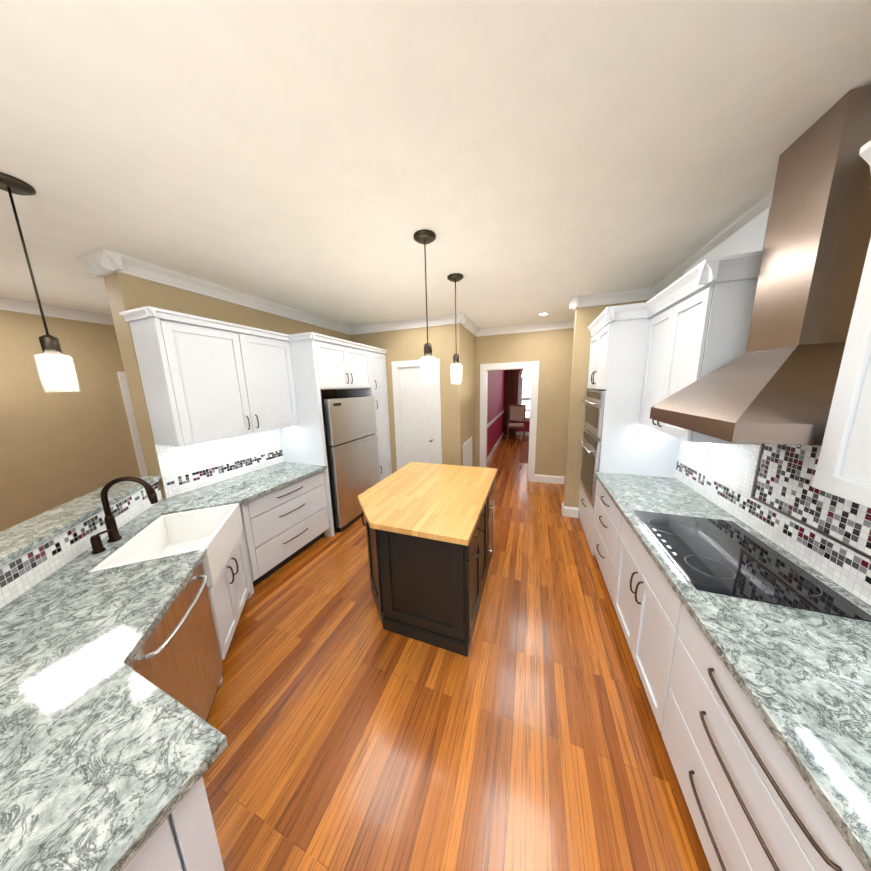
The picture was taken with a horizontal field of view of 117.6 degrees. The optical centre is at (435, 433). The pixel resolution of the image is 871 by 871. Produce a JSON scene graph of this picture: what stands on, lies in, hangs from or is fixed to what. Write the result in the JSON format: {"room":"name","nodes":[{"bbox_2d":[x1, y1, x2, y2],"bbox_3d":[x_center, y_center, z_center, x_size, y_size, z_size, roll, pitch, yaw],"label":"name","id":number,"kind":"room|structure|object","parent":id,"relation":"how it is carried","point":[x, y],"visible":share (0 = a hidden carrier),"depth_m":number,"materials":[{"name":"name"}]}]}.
{"room":"kitchen","nodes":[
{"label":"kitchen","id":0,"kind":"room"},
{"bbox_2d":[0,310,140,531],"bbox_3d":[-4.842,0.165,2.041,0.120,2.800,7.620,2,11,20],"label":"wall","id":1,"kind":"structure","parent":0,"point":[57,448],"depth_m":3.07,"materials":[{"name":"beige paint"}]},
{"bbox_2d":[0,297,113,325],"bbox_3d":[-4.800,-1.144,1.718,0.085,0.110,7.500,2,11,20],"label":"crown molding","id":2,"kind":"structure","parent":1,"relation":"attached to","point":[6,304],"depth_m":2.99,"materials":[{"name":"white wood"}]},
{"bbox_2d":[117,372,147,476],"bbox_3d":[-3.966,-0.107,4.178,0.060,1.650,1.240,2,11,20],"label":"door frame","id":3,"kind":"structure","parent":1,"relation":"in","point":[132,421],"depth_m":3.63,"materials":[{"name":"white wood"}]},
{"bbox_2d":[103,272,350,498],"bbox_3d":[-1.951,-0.156,3.450,0.200,2.800,2.700,2,11,20],"label":"wall","id":4,"kind":"structure","parent":0,"point":[125,292],"depth_m":2.20,"materials":[{"name":"beige paint"}]},
{"bbox_2d":[77,253,109,277],"bbox_3d":[-2.120,-1.477,3.222,0.117,0.110,2.785,2,11,20],"label":"crown molding","id":5,"kind":"structure","parent":4,"relation":"attached to","point":[85,260],"depth_m":1.94,"materials":[{"name":"white wood"}]},
{"bbox_2d":[0,429,283,608],"bbox_3d":[-1.487,0.477,1.228,2.274,0.469,3.613,2,11,20],"label":"backsplash","id":6,"kind":"structure","parent":4,"relation":"attached to","point":[185,468],"depth_m":2.23,"materials":[{"name":"tile"}]},
{"bbox_2d":[124,310,302,446],"bbox_3d":[-1.974,-0.479,2.563,0.327,0.975,1.147,2,11,20],"label":"upper cabinet","id":7,"kind":"object","parent":4,"relation":"attached to","point":[203,379],"depth_m":2.25,"materials":[{"name":"white wood"}]},
{"bbox_2d":[88,248,355,334],"bbox_3d":[-1.873,-1.467,3.133,0.107,0.110,2.785,2,11,20],"label":"crown molding","id":8,"kind":"structure","parent":4,"relation":"attached to","point":[100,262],"depth_m":2.34,"materials":[{"name":"white wood"}]},
{"bbox_2d":[291,338,370,389],"bbox_3d":[-1.442,-0.873,3.525,0.647,0.560,1.030,2,11,20],"label":"upper cabinet","id":9,"kind":"object","parent":4,"relation":"attached to","point":[320,363],"depth_m":3.13,"materials":[{"name":"white wood"}]},
{"bbox_2d":[351,323,462,473],"bbox_3d":[-0.583,-0.364,4.434,2.090,2.800,0.120,2,11,20],"label":"wall","id":10,"kind":"structure","parent":0,"point":[408,344],"depth_m":4.11,"materials":[{"name":"beige paint"}]},
{"bbox_2d":[352,313,467,333],"bbox_3d":[-0.469,-1.663,4.040,1.877,0.110,0.085,2,11,20],"label":"crown molding","id":11,"kind":"structure","parent":10,"relation":"attached to","point":[461,318],"depth_m":4.00,"materials":[{"name":"white wood"}]},
{"bbox_2d":[391,359,441,469],"bbox_3d":[-0.274,-0.063,4.366,0.820,2.215,0.140,2,11,20],"label":"door frame","id":12,"kind":"structure","parent":10,"relation":"attached to","point":[396,365],"depth_m":4.24,"materials":[{"name":"white wood"}]},
{"bbox_2d":[399,367,435,466],"bbox_3d":[-0.294,-0.004,4.330,0.612,2.100,0.103,2,11,20],"label":"pantry door","id":13,"kind":"structure","parent":10,"relation":"in","point":[417,406],"depth_m":4.29,"materials":[{"name":"white wood"}]},
{"bbox_2d":[0,0,870,328],"bbox_3d":[-0.139,-1.613,3.218,8.200,0.060,13.600,2,11,20],"label":"ceiling","id":14,"kind":"structure","parent":0,"point":[526,162],"depth_m":1.08,"materials":[{"name":"white paint"}]},
{"bbox_2d":[0,172,80,391],"bbox_3d":[-2.004,-0.704,1.325,0.150,0.979,0.150,2,11,20],"label":"pendant light","id":15,"kind":"object","parent":14,"relation":"hanging from","point":[54,361],"visible":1,"depth_m":1.35,"materials":[{"name":"white glass"}]},
{"bbox_2d":[414,229,436,383],"bbox_3d":[-0.061,-0.848,1.861,0.150,0.979,0.150,2,11,20],"label":"pendant light","id":16,"kind":"object","parent":14,"relation":"hanging from","point":[424,236],"visible":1,"depth_m":1.87,"materials":[{"name":"white glass"}]},
{"bbox_2d":[447,273,462,383],"bbox_3d":[0.196,-0.972,2.533,0.150,0.979,0.150,2,11,20],"label":"pendant light","id":17,"kind":"object","parent":14,"relation":"hanging from","point":[456,374],"visible":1,"depth_m":2.55,"materials":[{"name":"white glass"}]},
{"bbox_2d":[202,435,710,870],"bbox_3d":[-0.068,1.202,3.714,8.200,0.060,13.600,2,11,20],"label":"floor","id":18,"kind":"structure","parent":0,"point":[525,735],"depth_m":1.41,"materials":[{"name":"brown wood"}]},
{"bbox_2d":[80,727,227,870],"bbox_3d":[-1.692,1.155,0.869,2.362,1.100,2.745,2,11,20],"label":"base cabinet","id":19,"kind":"object","parent":18,"relation":"on","point":[173,829],"depth_m":0.61,"materials":[{"name":"wood"}]},
{"bbox_2d":[0,475,253,870],"bbox_3d":[-1.756,0.624,0.632,2.456,0.032,2.619,2,11,20],"label":"countertop","id":20,"kind":"structure","parent":19,"relation":"on","point":[86,738],"depth_m":0.81,"materials":[{"name":"grey stone"}]},
{"bbox_2d":[90,476,157,553],"bbox_3d":[-1.902,0.464,1.586,0.214,0.391,0.286,2,11,20],"label":"faucet","id":21,"kind":"object","parent":20,"relation":"on","point":[112,531],"visible":1,"depth_m":1.59,"materials":[{"name":"brown metal"}]},
{"bbox_2d":[89,503,243,586],"bbox_3d":[-1.689,0.763,1.773,0.483,0.250,0.672,-6,11,-22],"label":"farmhouse sink","id":22,"kind":"object","parent":19,"relation":"in","point":[216,532],"visible":0.54,"depth_m":1.89,"materials":[{"name":"white ceramic"}]},
{"bbox_2d":[129,562,223,721],"bbox_3d":[-1.434,1.209,1.197,0.643,0.868,0.610,-6,11,-22],"label":"dishwasher","id":23,"kind":"object","parent":18,"relation":"on","point":[178,657],"visible":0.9,"depth_m":1.28,"materials":[{"name":"silver metal"}]},
{"bbox_2d":[240,470,330,586],"bbox_3d":[-1.764,0.919,2.852,0.627,0.880,0.950,2,11,20],"label":"base cabinet","id":24,"kind":"object","parent":18,"relation":"on","point":[278,526],"depth_m":2.64,"materials":[{"name":"white wood"}]},
{"bbox_2d":[196,462,326,501],"bbox_3d":[-1.752,0.470,2.764,0.677,0.035,0.950,2,11,20],"label":"countertop","id":25,"kind":"structure","parent":24,"relation":"on","point":[258,483],"depth_m":2.64,"materials":[{"name":"grey stone"}]},
{"bbox_2d":[321,396,379,532],"bbox_3d":[-1.341,0.347,3.723,0.739,1.685,0.945,2,11,20],"label":"refrigerator","id":26,"kind":"object","parent":18,"relation":"on","point":[350,430],"visible":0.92,"depth_m":3.43,"materials":[{"name":"silver metal"}]},
{"bbox_2d":[335,350,391,480],"bbox_3d":[-1.166,-0.116,4.374,0.647,2.360,0.467,2,11,20],"label":"tall cabinet","id":27,"kind":"object","parent":18,"relation":"on","point":[378,390],"depth_m":4.23,"materials":[{"name":"white wood"}]},
{"bbox_2d":[366,474,495,656],"bbox_3d":[-0.008,0.944,2.425,1.027,0.893,1.255,2,11,20],"label":"kitchen island","id":28,"kind":"object","parent":18,"relation":"on","point":[423,590],"depth_m":1.83,"materials":[{"name":"black wood"}]},
{"bbox_2d":[358,462,497,545],"bbox_3d":[-0.052,0.492,2.319,1.005,0.037,1.385,2,11,20],"label":"island countertop","id":29,"kind":"structure","parent":28,"relation":"on","point":[436,502],"depth_m":2.04,"materials":[{"name":"beige wood"}]},
{"bbox_2d":[507,405,525,440],"bbox_3d":[2.687,-0.365,8.748,0.550,1.139,0.524,2,11,20],"label":"dining chair","id":30,"kind":"object","parent":18,"relation":"on","point":[517,412],"visible":1,"depth_m":8.86,"materials":[{"name":"brown wood"}]},
{"bbox_2d":[519,441,528,462],"bbox_3d":[3.248,0.498,7.016,1.850,0.014,2.520,2,11,20],"label":"dining rug","id":31,"kind":"object","parent":18,"relation":"on","point":[524,452],"visible":0.15,"depth_m":7.04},
{"bbox_2d":[578,483,593,546],"bbox_3d":[2.066,0.974,3.045,0.610,0.515,0.835,2,11,20],"label":"base cabinet","id":32,"kind":"object","parent":18,"relation":"on","point":[584,506],"depth_m":3.13,"materials":[{"name":"white wood"}]},
{"bbox_2d":[578,429,600,506],"bbox_3d":[2.004,0.365,2.954,0.650,0.706,0.771,2,11,20],"label":"wall oven","id":33,"kind":"object","parent":32,"relation":"in","point":[590,443],"visible":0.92,"depth_m":2.89,"materials":[{"name":"silver metal"}]},
{"bbox_2d":[590,480,617,593],"bbox_3d":[1.777,0.943,2.215,0.627,0.880,0.878,2,11,20],"label":"base cabinet","id":34,"kind":"object","parent":18,"relation":"on","point":[603,517],"depth_m":2.31,"materials":[{"name":"white wood"}]},
{"bbox_2d":[610,512,669,702],"bbox_3d":[1.510,1.078,1.487,0.627,0.880,0.815,2,11,20],"label":"base cabinet","id":35,"kind":"object","parent":18,"relation":"on","point":[638,591],"depth_m":1.55,"materials":[{"name":"white wood"}]},
{"bbox_2d":[650,592,861,870],"bbox_3d":[1.230,1.219,0.724,0.627,0.880,0.955,2,11,20],"label":"base cabinet","id":36,"kind":"object","parent":18,"relation":"on","point":[749,810],"depth_m":0.85,"materials":[{"name":"white wood"}]},
{"bbox_2d":[595,472,870,870],"bbox_3d":[1.103,0.822,0.360,0.647,0.035,4.721,2,11,20],"label":"countertop","id":37,"kind":"structure","parent":36,"relation":"on","point":[805,674],"depth_m":0.83,"materials":[{"name":"grey stone"}]},
{"bbox_2d":[632,510,870,621],"bbox_3d":[1.487,0.609,1.390,0.535,0.006,0.766,2,11,20],"label":"cooktop","id":38,"kind":"object","parent":37,"relation":"in","point":[728,558],"visible":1,"depth_m":1.25,"materials":[{"name":"black glass"}]},
{"bbox_2d":[462,326,475,466],"bbox_3d":[0.540,-0.428,4.638,0.120,2.800,1.040,2,11,20],"label":"wall","id":39,"kind":"structure","parent":0,"point":[468,377],"depth_m":4.50,"materials":[{"name":"beige paint"}]},
{"bbox_2d":[463,437,471,466],"bbox_3d":[0.563,0.432,4.594,0.013,0.640,0.680,2,11,20],"label":"air vent","id":40,"kind":"object","parent":39,"relation":"in","point":[467,452],"visible":0.67,"depth_m":4.57,"materials":[{"name":"white plastic"}]},
{"bbox_2d":[463,318,479,336],"bbox_3d":[0.565,-1.728,4.263,0.087,0.110,1.050,2,11,20],"label":"crown molding","id":41,"kind":"structure","parent":39,"relation":"attached to","point":[470,326],"depth_m":4.37,"materials":[{"name":"white wood"}]},
{"bbox_2d":[487,370,504,456],"bbox_3d":[1.626,-0.931,7.335,0.120,2.800,4.620,2,11,20],"label":"wall","id":42,"kind":"structure","parent":0,"point":[495,403],"depth_m":7.17,"materials":[{"name":"red paint"}]},
{"bbox_2d":[487,410,503,463],"bbox_3d":[1.715,-0.008,7.474,0.020,0.930,4.620,2,11,20],"label":"baseboard","id":43,"kind":"structure","parent":42,"relation":"attached to","point":[494,448],"depth_m":7.16,"materials":[{"name":"white wood"}]},
{"bbox_2d":[516,369,529,431],"bbox_3d":[4.156,-1.272,8.906,3.790,2.800,0.120,2,11,20],"label":"wall","id":44,"kind":"structure","parent":0,"point":[527,424],"depth_m":9.35,"materials":[{"name":"red paint"}]},
{"bbox_2d":[516,411,529,435],"bbox_3d":[4.174,-0.339,8.997,3.510,0.930,0.020,2,11,20],"label":"baseboard","id":45,"kind":"structure","parent":44,"relation":"attached to","point":[517,432],"depth_m":9.45,"materials":[{"name":"wood"}]},
{"bbox_2d":[518,369,531,420],"bbox_3d":[3.504,-1.487,9.008,1.340,2.180,0.060,2,11,20],"label":"dining room window","id":46,"kind":"structure","parent":44,"relation":"in","point":[524,388],"depth_m":9.16,"materials":[{"name":"white glass"}]},
{"bbox_2d":[503,370,516,434],"bbox_3d":[2.632,-1.157,9.277,0.420,2.480,0.071,2,11,20],"label":"curtain","id":47,"kind":"object","parent":46,"relation":"hanging from","point":[510,390],"visible":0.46,"depth_m":9.20,"materials":[{"name":"red fabric"}]},
{"bbox_2d":[475,328,573,476],"bbox_3d":[2.448,-0.463,4.558,3.760,2.800,0.120,2,11,20],"label":"wall","id":48,"kind":"structure","parent":0,"point":[551,351],"depth_m":4.66,"materials":[{"name":"beige paint"}]},
{"bbox_2d":[480,361,538,481],"bbox_3d":[1.369,-0.206,5.001,1.030,2.195,0.160,2,11,20],"label":"door frame","id":49,"kind":"structure","parent":48,"relation":"attached to","point":[486,368],"depth_m":4.87,"materials":[{"name":"white wood"}]},
{"bbox_2d":[480,320,574,335],"bbox_3d":[1.802,-1.790,4.438,2.290,0.110,0.085,2,11,20],"label":"crown molding","id":50,"kind":"structure","parent":48,"relation":"attached to","point":[568,324],"depth_m":4.51,"materials":[{"name":"white wood"}]},
{"bbox_2d":[534,474,564,483],"bbox_3d":[2.406,0.857,4.743,1.170,0.140,0.018,2,11,20],"label":"baseboard","id":51,"kind":"structure","parent":48,"relation":"attached to","point":[538,478],"depth_m":4.85,"materials":[{"name":"white wood"}]},
{"bbox_2d":[563,300,648,517],"bbox_3d":[2.134,-0.237,3.325,0.800,2.800,0.130,2,11,20],"label":"wall","id":52,"kind":"structure","parent":0,"point":[585,317],"depth_m":3.34,"materials":[{"name":"beige paint"}]},
{"bbox_2d":[568,287,651,309],"bbox_3d":[1.984,-1.546,3.026,0.795,0.110,0.097,2,11,20],"label":"crown molding","id":53,"kind":"structure","parent":52,"relation":"attached to","point":[642,294],"depth_m":3.01,"materials":[{"name":"white wood"}]},
{"bbox_2d":[677,443,863,601],"bbox_3d":[1.532,0.302,0.354,0.120,2.800,8.780,2,11,20],"label":"wall","id":54,"kind":"structure","parent":0,"point":[773,542],"depth_m":1.47,"materials":[{"name":"white paint"}]},
{"bbox_2d":[587,300,665,391],"bbox_3d":[2.020,-0.830,2.727,0.610,0.737,0.835,2,11,20],"label":"upper cabinet","id":55,"kind":"object","parent":54,"relation":"attached to","point":[618,340],"depth_m":2.41,"materials":[{"name":"white wood"}]},
{"bbox_2d":[581,390,605,436],"bbox_3d":[1.989,-0.243,2.847,0.650,0.448,0.771,2,11,20],"label":"wall oven","id":56,"kind":"object","parent":55,"relation":"in","point":[594,401],"visible":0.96,"depth_m":2.77,"materials":[{"name":"silver metal"}]},
{"bbox_2d":[634,272,758,444],"bbox_3d":[1.888,-0.477,1.929,0.327,0.950,0.843,2,11,20],"label":"upper cabinet","id":57,"kind":"object","parent":54,"relation":"attached to","point":[696,333],"depth_m":1.67,"materials":[{"name":"white wood"}]},
{"bbox_2d":[648,190,773,299],"bbox_3d":[1.163,-0.904,-0.497,0.085,0.110,7.370,2,11,20],"label":"crown molding","id":58,"kind":"structure","parent":54,"relation":"attached to","point":[765,203],"depth_m":1.88,"materials":[{"name":"white wood"}]},
{"bbox_2d":[650,84,870,445],"bbox_3d":[1.499,-0.627,1.156,0.547,1.240,0.760,2,11,20],"label":"range hood","id":59,"kind":"object","parent":54,"relation":"attached to","point":[775,383],"visible":0.96,"depth_m":1.04,"materials":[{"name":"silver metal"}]},
{"bbox_2d":[675,439,870,605],"bbox_3d":[1.392,0.380,0.173,0.008,0.884,4.723,2,11,20],"label":"backsplash","id":60,"kind":"structure","parent":54,"relation":"attached to","point":[770,492],"depth_m":1.36,"materials":[{"name":"tile"}]},
{"bbox_2d":[812,238,870,507],"bbox_3d":[1.300,-0.180,0.326,0.327,0.950,1.024,2,11,20],"label":"upper cabinet","id":61,"kind":"object","parent":54,"relation":"attached to","point":[843,469],"depth_m":0.82,"materials":[{"name":"white wood"}]}
]}

